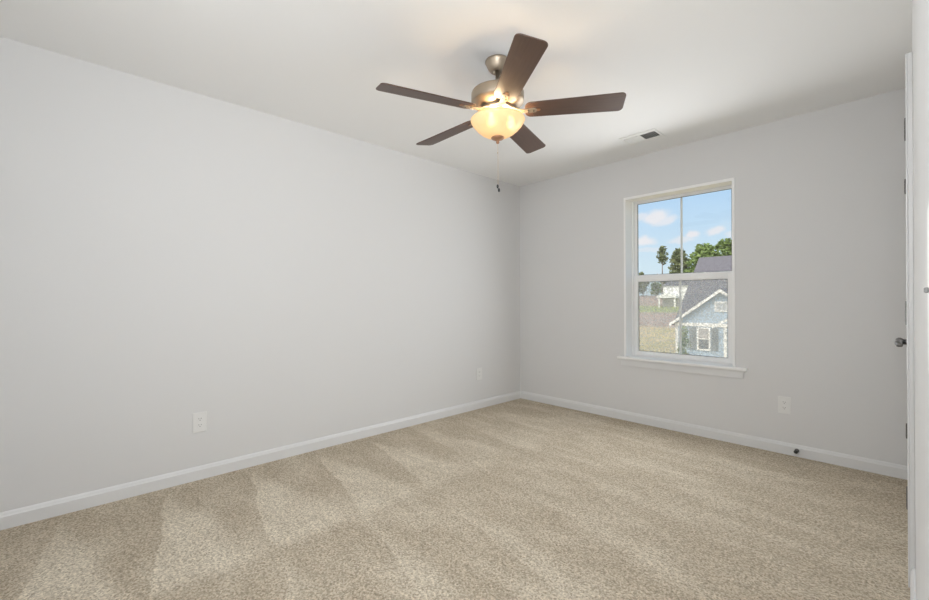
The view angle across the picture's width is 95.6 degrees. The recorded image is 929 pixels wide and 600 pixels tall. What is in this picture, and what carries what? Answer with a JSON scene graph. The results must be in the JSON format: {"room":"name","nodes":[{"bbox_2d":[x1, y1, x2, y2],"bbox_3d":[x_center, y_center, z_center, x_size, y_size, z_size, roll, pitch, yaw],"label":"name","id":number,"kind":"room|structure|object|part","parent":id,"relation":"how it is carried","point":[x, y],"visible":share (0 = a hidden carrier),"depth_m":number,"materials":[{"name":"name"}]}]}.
{"room":"empty bedroom","nodes":[
{"label":"empty bedroom","id":0,"kind":"room"},
{"bbox_2d":[0,37,519,512],"bbox_3d":[-0.940,-0.088,3.470,4.600,2.440,0.150,0,0,-43],"label":"wall","id":1,"kind":"structure","parent":0,"point":[169,254],"depth_m":2.71,"materials":[{"name":"white paint"}]},
{"bbox_2d":[193,411,206,432],"bbox_3d":[-1.674,0.773,2.664,0.078,0.125,0.009,0,0,-43],"label":"wall outlet","id":2,"kind":"object","parent":1,"relation":"attached to","point":[200,418],"visible":1,"depth_m":2.66,"materials":[{"name":"white plastic"}]},
{"bbox_2d":[0,391,520,529],"bbox_3d":[-0.878,1.090,3.410,4.204,0.083,0.014,0,0,-43],"label":"baseboard","id":3,"kind":"structure","parent":1,"relation":"attached to","point":[41,511],"depth_m":2.69,"materials":[{"name":"white paint"}]},
{"bbox_2d":[477,367,481,379],"bbox_3d":[0.155,0.770,4.392,0.078,0.125,0.009,0,0,-43],"label":"wall outlet","id":4,"kind":"object","parent":1,"relation":"attached to","point":[479,370],"visible":1,"depth_m":4.39,"materials":[{"name":"white plastic"}]},
{"bbox_2d":[0,398,909,599],"bbox_3d":[0.590,1.183,1.853,4.600,0.120,4.593,0,0,-43],"label":"floor","id":5,"kind":"structure","parent":0,"point":[518,499],"depth_m":2.10,"materials":[{"name":"carpet"}]},
{"bbox_2d":[0,0,911,185],"bbox_3d":[0.581,-1.392,1.858,4.600,0.150,4.593,0,0,-43],"label":"ceiling","id":6,"kind":"structure","parent":0,"point":[688,71],"depth_m":2.27,"materials":[{"name":"white paint"}]},
{"bbox_2d":[376,33,625,191],"bbox_3d":[0.139,-0.953,2.297,1.232,0.722,1.293,0,0,-26],"label":"ceiling fan","id":7,"kind":"object","parent":6,"relation":"hanging from","point":[497,102],"visible":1,"depth_m":2.21,"materials":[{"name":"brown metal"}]},
{"bbox_3d":[-0.185,-1.032,2.143,0.514,0.036,0.139,0,0,-26],"label":"blade","id":8,"kind":"part","parent":7,"relation":"part of","materials":[{"name":"brown wood"}]},
{"bbox_3d":[-0.098,-1.032,2.613,0.139,0.036,0.514,0,0,-44],"label":"blade","id":9,"kind":"part","parent":7,"relation":"part of","materials":[{"name":"brown wood"}]},
{"bbox_3d":[0.183,-0.944,2.318,0.298,0.102,0.298,0,0,-43],"label":"lamp shade","id":10,"kind":"part","parent":7,"relation":"part of","materials":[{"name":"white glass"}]},
{"bbox_3d":[0.236,-1.034,1.915,0.139,0.036,0.514,0,0,-8],"label":"blade","id":11,"kind":"part","parent":7,"relation":"part of","materials":[{"name":"brown wood"}]},
{"bbox_3d":[0.376,-1.033,2.676,0.139,0.036,0.514,0,0,28],"label":"blade","id":12,"kind":"part","parent":7,"relation":"part of","materials":[{"name":"brown wood"}]},
{"bbox_3d":[0.583,-1.035,2.245,0.514,0.036,0.139,0,0,10],"label":"blade","id":13,"kind":"part","parent":7,"relation":"part of","materials":[{"name":"brown wood"}]},
{"bbox_2d":[619,129,664,145],"bbox_3d":[1.433,-1.311,3.405,0.210,0.012,0.285,0,0,-43],"label":"ceiling vent","id":14,"kind":"object","parent":6,"relation":"in","point":[651,134],"visible":1,"depth_m":3.40,"materials":[{"name":"white metal"}]},
{"bbox_2d":[520,88,906,465],"bbox_3d":[2.237,-0.100,3.313,0.196,2.440,4.443,0,0,-43],"label":"wall","id":15,"kind":"structure","parent":0,"point":[821,291],"depth_m":3.11,"materials":[{"name":"white paint"}]},
{"bbox_2d":[617,178,746,378],"bbox_3d":[1.872,-0.174,3.668,0.236,1.568,1.034,0,0,-43],"label":"window","id":16,"kind":"structure","parent":15,"relation":"in","point":[698,364],"depth_m":3.73,"materials":[{"name":"white paint"}]},
{"bbox_3d":[1.923,-0.196,3.733,0.073,1.487,0.875,0,0,-43],"label":"frame","id":17,"kind":"part","parent":16,"relation":"part of","materials":[{"name":"white plastic"}]},
{"bbox_3d":[1.909,0.147,3.719,0.028,0.747,0.827,0,0,-43],"label":"sash","id":18,"kind":"part","parent":16,"relation":"part of","materials":[{"name":"white plastic"}]},
{"bbox_3d":[1.929,-0.559,3.741,0.028,0.743,0.837,0,0,-43],"label":"sash","id":19,"kind":"part","parent":16,"relation":"part of","materials":[{"name":"white plastic"}]},
{"bbox_2d":[521,391,907,479],"bbox_3d":[1.710,1.081,3.721,0.014,0.083,3.089,0,0,-43],"label":"baseboard","id":20,"kind":"structure","parent":15,"relation":"attached to","point":[840,459],"depth_m":3.25,"materials":[{"name":"white paint"}]},
{"bbox_2d":[778,396,790,414],"bbox_3d":[2.330,0.766,3.068,0.009,0.125,0.078,0,0,-43],"label":"wall outlet","id":21,"kind":"object","parent":15,"relation":"attached to","point":[784,403],"visible":1,"depth_m":3.07,"materials":[{"name":"white plastic"}]},
{"bbox_2d":[912,0,928,599],"bbox_3d":[1.539,-0.101,1.359,3.504,2.440,0.120,0,0,-43],"label":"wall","id":22,"kind":"structure","parent":0,"point":[920,8],"depth_m":0.55,"materials":[{"name":"white paint"}]},
{"bbox_2d":[894,118,907,509],"bbox_3d":[1.991,0.103,1.884,0.623,2.006,0.105,0,0,-43],"label":"door","id":23,"kind":"structure","parent":22,"relation":"in","point":[899,343],"depth_m":1.68,"materials":[{"name":"white paint"}]},
{"bbox_3d":[2.133,0.210,2.042,0.134,0.052,0.069,0,0,-43],"label":"lever handle","id":24,"kind":"part","parent":23,"relation":"part of","materials":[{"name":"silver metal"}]},
{"bbox_2d":[895,179,906,438],"bbox_3d":[2.446,0.103,2.314,0.623,2.006,0.105,0,0,-43],"label":"door","id":25,"kind":"structure","parent":22,"relation":"in","point":[904,179],"depth_m":2.53,"materials":[{"name":"white paint"}]},
{"bbox_2d":[905,52,915,587],"bbox_3d":[2.261,0.078,2.054,1.348,2.080,0.140,0,0,-43],"label":"trim","id":26,"kind":"structure","parent":22,"relation":"attached to","point":[908,57],"depth_m":1.64,"materials":[{"name":"white paint"}]},
{"bbox_2d":[910,568,915,599],"bbox_3d":[0.980,1.079,0.916,2.080,0.083,0.014,0,0,-43],"label":"baseboard","id":27,"kind":"structure","parent":22,"relation":"attached to","point":[913,572],"depth_m":1.54,"materials":[{"name":"white paint"}]},
{"bbox_2d":[924,204,928,372],"bbox_3d":[0.308,-0.007,0.280,0.062,0.114,0.004,0,0,-43],"label":"light switch","id":28,"kind":"object","parent":22,"relation":"attached to","point":[926,289],"visible":1,"depth_m":0.28,"materials":[{"name":"white plastic"}]},
{"bbox_2d":[927,204,928,372],"bbox_3d":[0.309,-0.007,0.279,0.062,0.114,0.002,0,0,-43],"label":"switch plate","id":29,"kind":"object","parent":28,"relation":"attached to","point":[928,204],"depth_m":0.29,"materials":[{"name":"white plastic"}]},
{"label":"outside","id":30,"kind":"structure","parent":0,"visible":0},
{"bbox_2d":[639,295,678,352],"bbox_3d":[71.651,1.352,219.025,395.000,5.850,420.000,0,0,-43],"label":"ground","id":31,"kind":"structure","parent":30,"point":[655,332],"depth_m":58.39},
{"bbox_2d":[639,272,649,296],"bbox_3d":[64.857,-5.709,152.529,4.500,9.521,4.194,0,0,-43],"label":"tree","id":32,"kind":"object","parent":31,"relation":"on","point":[642,285],"visible":0.64,"depth_m":152.30,"materials":[{"name":"green plant"}]},
{"bbox_2d":[650,282,661,295],"bbox_3d":[71.261,-4.046,155.333,5.681,5.317,5.624,0,0,-43],"label":"tree","id":33,"kind":"object","parent":31,"relation":"on","point":[655,286],"visible":0.88,"depth_m":154.66,"materials":[{"name":"green plant"}]},
{"bbox_2d":[656,246,668,298],"bbox_3d":[63.842,-8.833,136.193,4.415,17.472,3.648,0,0,-43],"label":"pine tree","id":34,"kind":"object","parent":31,"relation":"on","point":[662,258],"visible":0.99,"depth_m":135.99,"materials":[{"name":"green plant"}]},
{"bbox_3d":[63.822,-14.438,136.203,4.415,6.262,3.648,0,0,-43],"label":"crown","id":35,"kind":"part","parent":34,"relation":"part of","materials":[{"name":"green plant"}]},
{"bbox_2d":[662,270,680,284],"bbox_3d":[62.258,-4.253,125.954,5.853,9.498,6.199,0,0,-43],"label":"broadleaf tree","id":36,"kind":"object","parent":31,"relation":"on","point":[671,271],"visible":0.06,"depth_m":125.67,"materials":[{"name":"green plant"}]},
{"bbox_2d":[657,281,689,306],"bbox_3d":[57.074,-1.599,110.753,11.700,6.950,8.200,0,0,-43],"label":"house","id":37,"kind":"structure","parent":31,"relation":"on","point":[670,296],"depth_m":109.35,"materials":[{"name":"white"}]},
{"bbox_2d":[668,248,690,272],"bbox_3d":[68.178,-8.385,133.252,6.814,16.388,7.557,0,0,-43],"label":"pine tree","id":38,"kind":"object","parent":31,"relation":"on","point":[675,259],"visible":0.66,"depth_m":132.29,"materials":[{"name":"green plant"}]},
{"bbox_2d":[676,325,690,353],"bbox_3d":[13.421,2.889,25.851,0.788,2.699,0.891,0,0,-43],"label":"young tree","id":39,"kind":"object","parent":31,"relation":"on","point":[685,339],"visible":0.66,"depth_m":25.73,"materials":[{"name":"green plant"}]},
{"bbox_2d":[683,267,692,272],"bbox_3d":[65.271,-4.618,120.988,5.221,10.485,5.485,0,0,-43],"label":"broadleaf tree","id":40,"kind":"object","parent":31,"relation":"on","point":[687,270],"visible":0.1,"depth_m":120.14,"materials":[{"name":"green plant"}]},
{"bbox_2d":[669,255,731,357],"bbox_3d":[21.938,0.425,27.054,10.550,7.340,13.200,0,0,-43],"label":"house","id":41,"kind":"structure","parent":31,"relation":"on","point":[704,302],"depth_m":27.60,"materials":[{"name":"blue"}]},
{"bbox_2d":[689,327,695,349],"bbox_3d":[15.030,2.526,27.739,0.055,1.450,0.400,0,0,-43],"label":"shutter","id":42,"kind":"object","parent":41,"relation":"hanging from","point":[692,330],"depth_m":27.73,"materials":[{"name":"grey"}]},
{"bbox_3d":[17.878,-0.723,28.108,5.400,4.992,6.100,0,0,-43],"label":"rake trim","id":43,"kind":"part","parent":41,"relation":"part of","materials":[{"name":"white"}]},
{"bbox_3d":[15.489,2.861,27.276,0.015,0.615,0.600,0,0,-43],"label":"pane","id":44,"kind":"part","parent":41,"relation":"part of","materials":[{"name":"grey"}]},
{"bbox_2d":[699,329,708,338],"bbox_3d":[15.486,2.186,27.278,0.015,0.615,0.600,0,0,-43],"label":"blind","id":45,"kind":"object","parent":41,"relation":"hanging from","point":[703,333],"depth_m":27.25,"materials":[{"name":"grey"}]},
{"bbox_2d":[711,328,718,350],"bbox_3d":[15.923,2.521,26.794,0.055,1.450,0.400,0,0,-43],"label":"shutter","id":46,"kind":"object","parent":41,"relation":"hanging from","point":[714,331],"depth_m":26.77,"materials":[{"name":"grey"}]},
{"bbox_3d":[16.126,1.133,25.583,0.080,1.280,1.950,0,0,-43],"label":"porch trim","id":47,"kind":"part","parent":41,"relation":"part of","materials":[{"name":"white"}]},
{"bbox_2d":[714,301,726,311],"bbox_3d":[16.182,0.414,26.513,0.060,0.640,0.780,0,0,-43],"label":"gable vent","id":48,"kind":"object","parent":41,"relation":"attached to","point":[719,306],"depth_m":26.56,"materials":[{"name":"grey"}]},
{"bbox_2d":[686,243,722,271],"bbox_3d":[62.416,-6.760,110.256,10.269,16.093,8.954,0,0,-43],"label":"broadleaf tree","id":49,"kind":"object","parent":31,"relation":"on","point":[707,250],"visible":0.45,"depth_m":108.55,"materials":[{"name":"green plant"}]},
{"bbox_2d":[716,238,731,255],"bbox_3d":[72.917,-8.436,116.561,8.247,17.592,7.084,0,0,-43],"label":"broadleaf tree","id":50,"kind":"object","parent":31,"relation":"on","point":[725,246],"visible":0.38,"depth_m":115.61,"materials":[{"name":"green plant"}]}
]}

